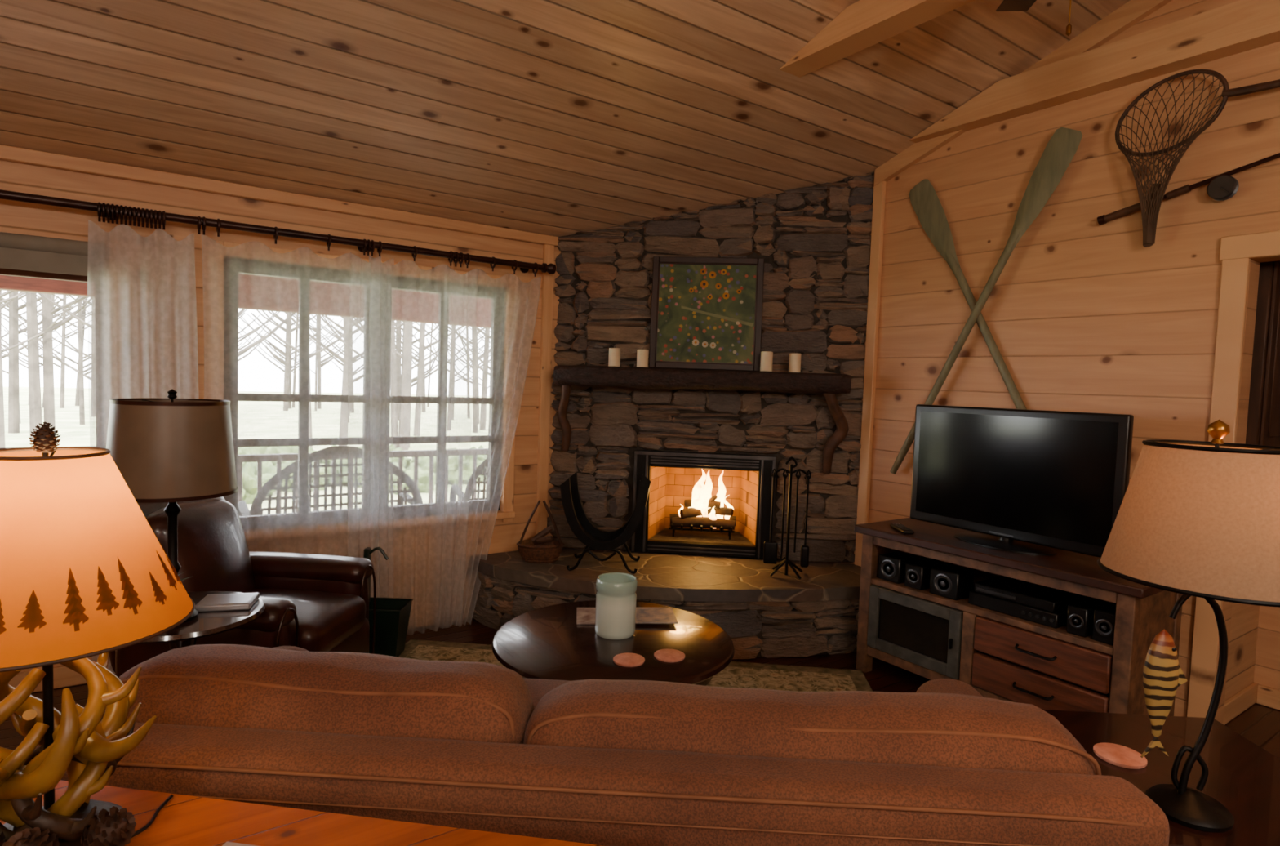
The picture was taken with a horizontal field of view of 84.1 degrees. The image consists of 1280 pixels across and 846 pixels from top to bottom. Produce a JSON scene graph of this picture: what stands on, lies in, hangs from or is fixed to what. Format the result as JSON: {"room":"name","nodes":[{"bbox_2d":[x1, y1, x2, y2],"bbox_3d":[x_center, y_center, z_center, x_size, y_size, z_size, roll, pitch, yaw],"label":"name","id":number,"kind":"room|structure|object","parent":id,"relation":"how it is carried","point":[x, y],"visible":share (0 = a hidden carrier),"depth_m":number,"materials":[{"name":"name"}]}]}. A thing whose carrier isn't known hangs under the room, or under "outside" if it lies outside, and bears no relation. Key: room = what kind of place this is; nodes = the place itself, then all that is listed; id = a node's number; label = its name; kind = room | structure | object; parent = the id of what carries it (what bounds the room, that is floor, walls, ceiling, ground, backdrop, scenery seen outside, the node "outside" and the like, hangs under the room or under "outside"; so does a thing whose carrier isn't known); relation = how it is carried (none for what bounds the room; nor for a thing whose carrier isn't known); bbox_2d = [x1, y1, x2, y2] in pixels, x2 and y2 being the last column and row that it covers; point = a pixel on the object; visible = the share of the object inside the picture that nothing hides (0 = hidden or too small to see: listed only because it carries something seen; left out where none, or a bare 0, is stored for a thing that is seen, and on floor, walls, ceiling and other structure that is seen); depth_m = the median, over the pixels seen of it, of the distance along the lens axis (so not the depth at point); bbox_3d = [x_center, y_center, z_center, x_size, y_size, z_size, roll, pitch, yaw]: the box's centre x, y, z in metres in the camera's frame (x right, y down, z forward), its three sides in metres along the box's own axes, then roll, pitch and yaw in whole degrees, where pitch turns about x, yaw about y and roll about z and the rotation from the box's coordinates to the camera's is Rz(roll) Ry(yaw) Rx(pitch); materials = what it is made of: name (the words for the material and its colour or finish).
{"room":"cabin living room","nodes":[
{"label":"cabin living room","id":0,"kind":"room"},
{"bbox_2d":[0,160,710,671],"bbox_3d":[-2.413,0.005,3.498,7.450,2.440,0.140,0,4,-35],"label":"wall","id":1,"kind":"structure","parent":0,"point":[429,565],"depth_m":4.07,"materials":[{"name":"brown wood"}]},
{"bbox_2d":[0,231,88,275],"bbox_3d":[-2.967,-0.739,2.880,1.280,0.155,0.070,0,4,-35],"label":"roller blind","id":2,"kind":"object","parent":1,"relation":"attached to","point":[17,251],"visible":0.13,"depth_m":3.10,"materials":[{"name":"fabric"}]},
{"bbox_2d":[0,267,89,448],"bbox_3d":[-3.028,-0.268,2.979,1.390,0.980,0.130,0,4,-35],"label":"window","id":3,"kind":"structure","parent":1,"relation":"in","point":[7,272],"depth_m":3.20,"materials":[{"name":"brown wood"}]},
{"bbox_2d":[8,602,469,692],"bbox_3d":[-3.264,1.182,2.898,5.360,0.100,0.020,0,4,-35],"label":"baseboard","id":4,"kind":"structure","parent":1,"relation":"attached to","point":[64,676],"depth_m":4.23,"materials":[{"name":"brown wood"}]},
{"bbox_2d":[0,189,555,276],"bbox_3d":[-2.338,-0.954,3.293,4.345,0.096,0.153,0,4,-35],"label":"curtain rod","id":5,"kind":"object","parent":1,"relation":"attached to","point":[112,212],"visible":1,"depth_m":3.48,"materials":[{"name":"brown metal"}]},
{"bbox_2d":[87,219,198,674],"bbox_3d":[-2.309,0.160,3.345,0.456,2.135,0.062,0,4,-33],"label":"sheer curtain","id":6,"kind":"object","parent":5,"relation":"hanging from","point":[142,329],"visible":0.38,"depth_m":3.29,"materials":[{"name":"white fabric"}]},
{"bbox_2d":[0,144,558,246],"bbox_3d":[-2.957,-1.164,2.915,5.900,0.060,0.040,0,4,-35],"label":"trim","id":7,"kind":"structure","parent":1,"relation":"attached to","point":[8,153],"depth_m":3.58,"materials":[{"name":"brown wood"}]},
{"bbox_2d":[207,239,519,541],"bbox_3d":[-1.496,-0.140,4.060,1.680,1.550,0.130,0,4,-35],"label":"window","id":8,"kind":"structure","parent":1,"relation":"in","point":[223,272],"depth_m":4.05,"materials":[{"name":"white wood"}]},
{"bbox_2d":[535,244,554,536],"bbox_3d":[-0.627,0.008,4.643,0.070,2.430,0.030,0,4,-35],"label":"trim","id":9,"kind":"structure","parent":1,"relation":"attached to","point":[548,250],"depth_m":4.62,"materials":[{"name":"brown wood"}]},
{"bbox_2d":[237,448,488,514],"bbox_3d":[-3.143,0.660,6.249,10.000,0.780,0.070,0,4,-35],"label":"porch railing","id":10,"kind":"object","parent":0,"point":[258,458],"depth_m":6.73,"materials":[{"name":"white wood"}]},
{"bbox_2d":[0,0,1130,236],"bbox_3d":[0.076,-1.622,-0.075,7.750,1.612,9.000,0,4,-35],"label":"ceiling","id":11,"kind":"structure","parent":0,"point":[553,117],"depth_m":3.24,"materials":[{"name":"brown wood"}]},
{"bbox_2d":[995,0,1071,35],"bbox_3d":[1.405,-1.619,2.190,1.060,0.805,1.031,0,4,-35],"label":"ceiling fan","id":12,"kind":"object","parent":11,"relation":"hanging from","point":[1006,5],"depth_m":2.70,"materials":[{"name":"brown wood"}]},
{"bbox_2d":[0,617,1279,758],"bbox_3d":[0.474,1.544,0.466,8.700,0.100,8.620,0,4,-35],"label":"floor","id":13,"kind":"structure","parent":0,"point":[1260,724],"depth_m":3.73,"materials":[{"name":"brown wood"}]},
{"bbox_2d":[138,591,264,649],"bbox_3d":[-1.554,0.976,2.414,0.490,0.680,0.490,0,4,-35],"label":"round side table","id":14,"kind":"object","parent":13,"relation":"on","point":[206,623],"visible":0.12,"depth_m":2.32,"materials":[{"name":"brown wood"}]},
{"bbox_2d":[106,388,238,623],"bbox_3d":[-1.517,0.266,2.304,0.370,0.752,0.370,0,4,-35],"label":"table lamp","id":15,"kind":"object","parent":14,"relation":"on","point":[171,450],"visible":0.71,"depth_m":2.16,"materials":[{"name":"beige fabric"}]},
{"bbox_2d":[195,591,259,611],"bbox_3d":[-1.439,0.624,2.479,0.170,0.022,0.140,1,3,-15],"label":"book","id":16,"kind":"object","parent":14,"relation":"on","point":[236,601],"visible":0.91,"depth_m":2.44,"materials":[{"name":"grey paper"}]},
{"bbox_2d":[0,779,604,845],"bbox_3d":[-0.831,1.061,1.143,1.800,0.700,0.420,2,3,7],"label":"console table","id":17,"kind":"object","parent":13,"relation":"on","point":[184,820],"visible":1,"depth_m":1.25,"materials":[{"name":"orange wood"}]},
{"bbox_2d":[0,422,195,845],"bbox_3d":[-0.972,0.350,1.164,0.411,0.706,0.411,3,3,22],"label":"table lamp","id":18,"kind":"object","parent":17,"relation":"on","point":[84,573],"visible":1,"depth_m":1.10,"materials":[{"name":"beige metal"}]},
{"bbox_2d":[131,794,173,837],"bbox_3d":[-0.865,0.699,1.248,0.027,0.005,0.148,2,3,3],"label":"lamp cord","id":19,"kind":"object","parent":17,"relation":"on","point":[171,796],"visible":0.79,"depth_m":1.25,"materials":[{"name":"black plastic"}]},
{"bbox_2d":[222,841,258,845],"bbox_3d":[-0.630,0.716,1.099,0.160,0.006,0.180,2,3,7],"label":"map","id":20,"kind":"object","parent":17,"relation":"on","point":[227,843],"visible":1,"depth_m":1.19},
{"bbox_2d":[35,644,1169,845],"bbox_3d":[-0.116,0.993,1.933,2.422,0.797,0.973,2,3,2],"label":"sofa","id":21,"kind":"object","parent":13,"relation":"on","point":[484,746],"visible":0.9,"depth_m":1.54,"materials":[{"name":"brown fabric"}]},
{"bbox_2d":[398,639,872,691],"bbox_3d":[-0.122,1.315,3.217,2.500,0.014,1.400,2,3,5],"label":"area rug","id":22,"kind":"object","parent":13,"relation":"on","point":[735,674],"visible":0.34,"depth_m":3.73,"materials":[{"name":"beige carpet"}]},
{"bbox_2d":[108,496,376,676],"bbox_3d":[-1.696,0.785,3.015,0.922,0.959,0.820,2,3,5],"label":"leather armchair","id":23,"kind":"object","parent":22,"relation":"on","point":[312,602],"visible":0.42,"depth_m":2.99,"materials":[{"name":"brown leather"}]},
{"bbox_2d":[363,546,413,656],"bbox_3d":[-1.362,0.951,3.769,0.250,0.567,0.211,2,3,0],"label":"bucket","id":24,"kind":"object","parent":22,"relation":"on","point":[392,614],"visible":0.72,"depth_m":3.71,"materials":[{"name":"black metal"}]},
{"bbox_2d":[491,600,734,685],"bbox_3d":[-0.115,1.112,2.966,0.996,0.458,0.996,0,4,-35],"label":"round coffee table","id":25,"kind":"object","parent":22,"relation":"on","point":[545,642],"visible":0.39,"depth_m":2.82,"materials":[{"name":"brown wood"}]},
{"bbox_2d":[595,572,637,639],"bbox_3d":[-0.101,0.764,2.977,0.174,0.235,0.174,0,4,-35],"label":"jar candle","id":26,"kind":"object","parent":25,"relation":"on","point":[615,594],"visible":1,"depth_m":2.91,"materials":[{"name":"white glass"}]},
{"bbox_2d":[576,606,677,624],"bbox_3d":[-0.064,0.865,3.190,0.440,0.014,0.220,2,3,-5],"label":"magazines","id":27,"kind":"object","parent":25,"relation":"on","point":[584,615],"visible":0.5,"depth_m":3.17,"materials":[{"name":"paper"}]},
{"bbox_2d":[613,652,644,666],"bbox_3d":[-0.042,0.895,2.687,0.120,0.010,0.120,0,4,-35],"label":"coaster","id":28,"kind":"object","parent":25,"relation":"on","point":[627,659],"visible":1,"depth_m":2.67,"materials":[{"name":"pink stone"}]},
{"bbox_2d":[653,648,684,662],"bbox_3d":[0.114,0.897,2.743,0.120,0.010,0.120,0,4,-35],"label":"coaster","id":29,"kind":"object","parent":25,"relation":"on","point":[667,655],"visible":1,"depth_m":2.73,"materials":[{"name":"pink stone"}]},
{"bbox_2d":[470,546,861,658],"bbox_3d":[0.276,1.079,4.260,2.696,0.395,0.806,2,3,6],"label":"stone hearth","id":30,"kind":"object","parent":13,"relation":"on","point":[780,615],"visible":0.64,"depth_m":4.04,"materials":[{"name":"grey stone"}]},
{"bbox_2d":[516,499,564,563],"bbox_3d":[-0.607,0.659,4.347,0.274,0.373,0.235,0,4,-35],"label":"basket","id":31,"kind":"object","parent":30,"relation":"on","point":[540,548],"visible":1,"depth_m":4.31,"materials":[{"name":"wicker"}]},
{"bbox_2d":[560,471,650,573],"bbox_3d":[-0.206,0.590,4.280,0.515,0.545,0.320,2,3,3],"label":"log holder","id":32,"kind":"object","parent":30,"relation":"on","point":[594,538],"visible":1,"depth_m":4.13,"materials":[{"name":"black metal"}]},
{"bbox_2d":[763,456,811,578],"bbox_3d":[0.878,0.550,4.207,0.261,0.706,0.181,3,3,16],"label":"fireplace tool set","id":33,"kind":"object","parent":30,"relation":"on","point":[770,553],"visible":1,"depth_m":4.19,"materials":[{"name":"black metal"}]},
{"bbox_2d":[853,517,1182,715],"bbox_3d":[1.741,0.979,3.434,0.560,0.785,1.350,0,4,-35],"label":"tv stand","id":34,"kind":"object","parent":13,"relation":"on","point":[1003,656],"visible":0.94,"depth_m":3.18,"materials":[{"name":"brown wood"}]},
{"bbox_2d":[878,551,915,583],"bbox_3d":[1.355,0.763,3.752,0.146,0.130,0.130,0,4,-35],"label":"speaker","id":35,"kind":"object","parent":34,"relation":"on","point":[891,567],"visible":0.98,"depth_m":3.71},
{"bbox_2d":[890,523,914,533],"bbox_3d":[1.358,0.546,3.682,0.056,0.023,0.200,2,3,0],"label":"remote control","id":36,"kind":"object","parent":34,"relation":"on","point":[900,527],"visible":1,"depth_m":3.64,"materials":[{"name":"black plastic"}]},
{"bbox_2d":[904,560,937,590],"bbox_3d":[1.438,0.778,3.634,0.146,0.120,0.100,0,4,-35],"label":"speaker","id":37,"kind":"object","parent":34,"relation":"on","point":[917,573],"visible":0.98,"depth_m":3.59},
{"bbox_2d":[928,564,973,599],"bbox_3d":[1.532,0.783,3.499,0.146,0.130,0.150,0,4,-35],"label":"speaker","id":38,"kind":"object","parent":34,"relation":"on","point":[949,581],"visible":0.98,"depth_m":3.45},
{"bbox_2d":[910,404,1133,557],"bbox_3d":[1.765,0.259,3.412,0.297,0.655,1.030,0,4,-35],"label":"flat-screen tv","id":39,"kind":"object","parent":34,"relation":"on","point":[1029,481],"visible":0.91,"depth_m":3.32,"materials":[{"name":"black plastic"}]},
{"bbox_2d":[968,575,1085,628],"bbox_3d":[1.802,0.815,3.293,0.340,0.108,0.400,0,4,-35],"label":"receiver","id":40,"kind":"object","parent":34,"relation":"on","point":[1046,606],"visible":0.92,"depth_m":3.20,"materials":[{"name":"black plastic"}]},
{"bbox_2d":[1066,600,1102,637],"bbox_3d":[1.878,0.827,3.004,0.146,0.120,0.080,0,4,-35],"label":"speaker","id":41,"kind":"object","parent":34,"relation":"on","point":[1080,614],"visible":0.95,"depth_m":2.96},
{"bbox_2d":[1092,604,1115,645],"bbox_3d":[1.938,0.829,2.918,0.146,0.130,0.090,0,4,-35],"label":"speaker","id":42,"kind":"object","parent":34,"relation":"on","point":[1104,617],"visible":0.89,"depth_m":2.88},
{"bbox_2d":[1043,709,1279,845],"bbox_3d":[1.380,1.160,1.796,0.570,0.580,0.640,2,3,2],"label":"end table","id":43,"kind":"object","parent":13,"relation":"on","point":[1243,775],"visible":0.39,"depth_m":1.80,"materials":[{"name":"brown wood"}]},
{"bbox_2d":[1093,742,1147,768],"bbox_3d":[1.237,0.857,1.831,0.116,0.011,0.116,0,4,-35],"label":"coaster","id":44,"kind":"object","parent":43,"relation":"on","point":[1119,755],"visible":0.98,"depth_m":1.82,"materials":[{"name":"pink stone"}]},
{"bbox_2d":[1097,418,1279,831],"bbox_3d":[1.253,0.433,1.579,0.410,0.885,0.410,0,4,-35],"label":"table lamp","id":45,"kind":"object","parent":43,"relation":"on","point":[1197,518],"visible":1,"depth_m":1.49,"materials":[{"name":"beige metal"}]},
{"bbox_2d":[546,172,874,562],"bbox_3d":[0.434,-0.370,4.577,2.052,2.469,0.089,2,3,5],"label":"stone wall","id":46,"kind":"structure","parent":0,"point":[814,242],"depth_m":4.56,"materials":[{"name":"grey stone"}]},
{"bbox_2d":[553,364,851,473],"bbox_3d":[0.379,-0.022,4.463,1.847,0.627,0.238,2,3,5],"label":"mantel shelf","id":47,"kind":"object","parent":46,"relation":"attached to","point":[828,384],"visible":1,"depth_m":4.37,"materials":[{"name":"brown wood"}]},
{"bbox_2d":[608,346,620,366],"bbox_3d":[-0.161,-0.419,4.473,0.074,0.127,0.074,0,4,-35],"label":"pillar candle","id":48,"kind":"object","parent":47,"relation":"on","point":[614,359],"visible":1,"depth_m":4.44,"materials":[{"name":"wax"}]},
{"bbox_2d":[636,349,648,367],"bbox_3d":[0.016,-0.409,4.437,0.074,0.122,0.074,0,4,-35],"label":"pillar candle","id":49,"kind":"object","parent":47,"relation":"on","point":[642,355],"visible":0.98,"depth_m":4.41,"materials":[{"name":"wax"}]},
{"bbox_2d":[648,256,764,371],"bbox_3d":[0.419,-0.692,4.493,0.700,0.710,0.069,2,3,5],"label":"framed painting","id":50,"kind":"object","parent":47,"relation":"on","point":[706,313],"visible":1,"depth_m":4.49,"materials":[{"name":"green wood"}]},
{"bbox_2d":[760,351,773,371],"bbox_3d":[0.777,-0.384,4.358,0.074,0.132,0.074,0,4,-35],"label":"pillar candle","id":51,"kind":"object","parent":47,"relation":"on","point":[766,357],"visible":1,"depth_m":4.33,"materials":[{"name":"wax"}]},
{"bbox_2d":[788,351,801,372],"bbox_3d":[0.954,-0.376,4.372,0.074,0.127,0.074,0,4,-35],"label":"pillar candle","id":52,"kind":"object","parent":47,"relation":"on","point":[794,359],"visible":0.95,"depth_m":4.34,"materials":[{"name":"wax"}]},
{"bbox_2d":[631,449,776,558],"bbox_3d":[0.426,0.518,4.814,0.910,0.665,0.450,2,3,5],"label":"firebox","id":53,"kind":"object","parent":46,"relation":"in","point":[747,479],"visible":0.91,"depth_m":4.65,"materials":[{"name":"black metal"}]},
{"bbox_2d":[669,494,736,529],"bbox_3d":[0.431,0.596,4.832,0.456,0.232,0.189,2,3,4],"label":"logs","id":54,"kind":"object","parent":53,"relation":"on","point":[687,517],"visible":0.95,"depth_m":4.78},
{"bbox_2d":[678,469,733,519],"bbox_3d":[0.448,0.504,4.805,0.376,0.395,0.110,2,3,7],"label":"flames","id":55,"kind":"object","parent":54,"relation":"on","point":[701,504],"visible":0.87,"depth_m":4.80},
{"bbox_2d":[779,0,974,77],"bbox_3d":[2.127,-1.571,1.363,0.140,0.130,4.940,0,4,-35],"label":"tie beam","id":56,"kind":"structure","parent":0,"point":[863,24],"depth_m":2.99,"materials":[{"name":"brown wood"}]},
{"bbox_2d":[723,0,1279,723],"bbox_3d":[3.135,-0.429,2.163,0.120,3.831,8.610,0,4,-35],"label":"wall","id":57,"kind":"structure","parent":0,"point":[1082,316],"depth_m":3.43,"materials":[{"name":"brown wood"}]},
{"bbox_2d":[854,170,886,566],"bbox_3d":[1.437,-0.142,4.459,0.035,2.890,0.070,0,4,-35],"label":"trim","id":58,"kind":"structure","parent":57,"relation":"attached to","point":[879,190],"depth_m":4.43,"materials":[{"name":"brown wood"}]},
{"bbox_2d":[908,178,1026,408],"bbox_3d":[1.848,-0.529,3.859,0.042,1.732,0.978,0,4,-35],"label":"oar","id":59,"kind":"object","parent":57,"relation":"attached to","point":[926,203],"visible":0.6,"depth_m":4.01,"materials":[{"name":"paint"}]},
{"bbox_2d":[889,127,1082,474],"bbox_3d":[1.814,-0.568,3.834,0.042,1.810,0.959,0,4,-35],"label":"oar","id":60,"kind":"object","parent":57,"relation":"attached to","point":[1060,149],"visible":1,"depth_m":3.60,"materials":[{"name":"paint"}]},
{"bbox_2d":[874,0,1172,186],"bbox_3d":[3.119,-1.811,2.037,0.040,1.061,5.720,0,4,-35],"label":"trim","id":61,"kind":"structure","parent":57,"relation":"attached to","point":[1133,11],"depth_m":3.44,"materials":[{"name":"brown wood"}]},
{"bbox_2d":[909,0,1279,142],"bbox_3d":[3.082,-1.556,2.031,0.110,0.170,5.160,0,4,-35],"label":"tie beam","id":62,"kind":"structure","parent":57,"relation":"attached to","point":[1239,26],"depth_m":3.21,"materials":[{"name":"brown wood"}]},
{"bbox_2d":[1097,152,1279,225],"bbox_3d":[2.710,-1.111,2.585,0.060,0.469,1.875,0,4,-35],"label":"fishing rod","id":63,"kind":"object","parent":57,"relation":"attached to","point":[1222,187],"visible":0.94,"depth_m":2.98,"materials":[{"name":"brown metal"}]},
{"bbox_2d":[1115,69,1279,247],"bbox_3d":[2.492,-1.126,2.825,0.082,0.738,1.110,0,4,-35],"label":"net","id":64,"kind":"object","parent":57,"relation":"attached to","point":[1154,197],"visible":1,"depth_m":3.10,"materials":[{"name":"brown wood"}]},
{"bbox_2d":[1186,230,1279,717],"bbox_3d":[2.735,0.350,2.612,0.027,2.200,1.100,0,4,-35],"label":"trim","id":65,"kind":"structure","parent":57,"relation":"attached to","point":[1236,251],"depth_m":2.98,"materials":[{"name":"brown wood"}]},
{"bbox_2d":[1222,682,1279,724],"bbox_3d":[3.257,1.412,2.743,0.728,0.100,1.580,0,4,-35],"label":"baseboard","id":66,"kind":"structure","parent":57,"relation":"attached to","point":[1263,695],"depth_m":3.50,"materials":[{"name":"brown wood"}]},
{"bbox_2d":[1224,602,1259,701],"bbox_3d":[2.810,0.210,3.374,0.730,2.400,0.120,0,4,-35],"label":"wall","id":67,"kind":"structure","parent":0,"point":[1244,617],"depth_m":3.45,"materials":[{"name":"brown wood"}]},
{"bbox_2d":[1245,260,1279,446],"bbox_3d":[2.922,-0.321,3.254,0.620,0.920,0.133,0,4,-35],"label":"door","id":68,"kind":"structure","parent":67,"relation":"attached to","point":[1263,426],"depth_m":3.07,"materials":[{"name":"brown wood"}]},
{"bbox_2d":[1253,605,1279,688],"bbox_3d":[3.630,0.263,2.925,0.100,2.400,1.800,0,4,-35],"label":"wall","id":69,"kind":"structure","parent":0,"point":[1267,664],"depth_m":3.55,"materials":[{"name":"brown wood"}]},
{"label":"outside","id":70,"kind":"structure","parent":0,"visible":0},
{"bbox_2d":[3,386,489,514],"bbox_3d":[-13.135,-0.546,36.258,100.000,0.200,65.600,0,4,-35],"label":"ground","id":71,"kind":"structure","parent":70,"point":[256,419],"depth_m":24.16,"materials":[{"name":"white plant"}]},
{"bbox_2d":[0,289,490,450],"bbox_3d":[-7.620,-7.075,29.520,65.861,13.959,27.768,0,4,-35],"label":"bare trees","id":72,"kind":"object","parent":71,"relation":"on","point":[401,384],"visible":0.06,"depth_m":18.10,"materials":[{"name":"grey plant"}]},
{"bbox_2d":[237,444,486,503],"bbox_3d":[-5.170,0.743,11.040,19.362,0.901,2.894,0,4,-37],"label":"bushes","id":73,"kind":"object","parent":71,"relation":"on","point":[268,468],"visible":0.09,"depth_m":10.97,"materials":[{"name":"plant"}]},
{"bbox_3d":[-2.471,1.337,5.292,10.000,0.180,2.690,0,4,-35],"label":"floor","id":74,"kind":"structure","parent":71,"relation":"on","visible":0},
{"bbox_2d":[0,273,491,328],"bbox_3d":[-2.532,-0.172,5.369,10.000,2.820,2.700,0,4,-35],"label":"porch roof","id":75,"kind":"object","parent":74,"relation":"on","point":[256,292],"visible":0.04,"depth_m":6.29,"materials":[{"name":"brown wood"}]},
{"bbox_2d":[237,445,422,515],"bbox_3d":[-2.287,0.698,5.286,1.226,1.110,0.635,0,4,-35],"label":"outdoor chair","id":76,"kind":"object","parent":74,"relation":"on","point":[403,496],"visible":0.24,"depth_m":5.00,"materials":[{"name":"wicker"}]},
{"bbox_2d":[449,457,488,501],"bbox_3d":[-1.099,0.682,6.294,1.074,1.110,0.640,0,3,-25],"label":"chair","id":77,"kind":"object","parent":74,"relation":"on","point":[455,490],"visible":0.14,"depth_m":5.87,"materials":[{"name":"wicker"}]}
]}

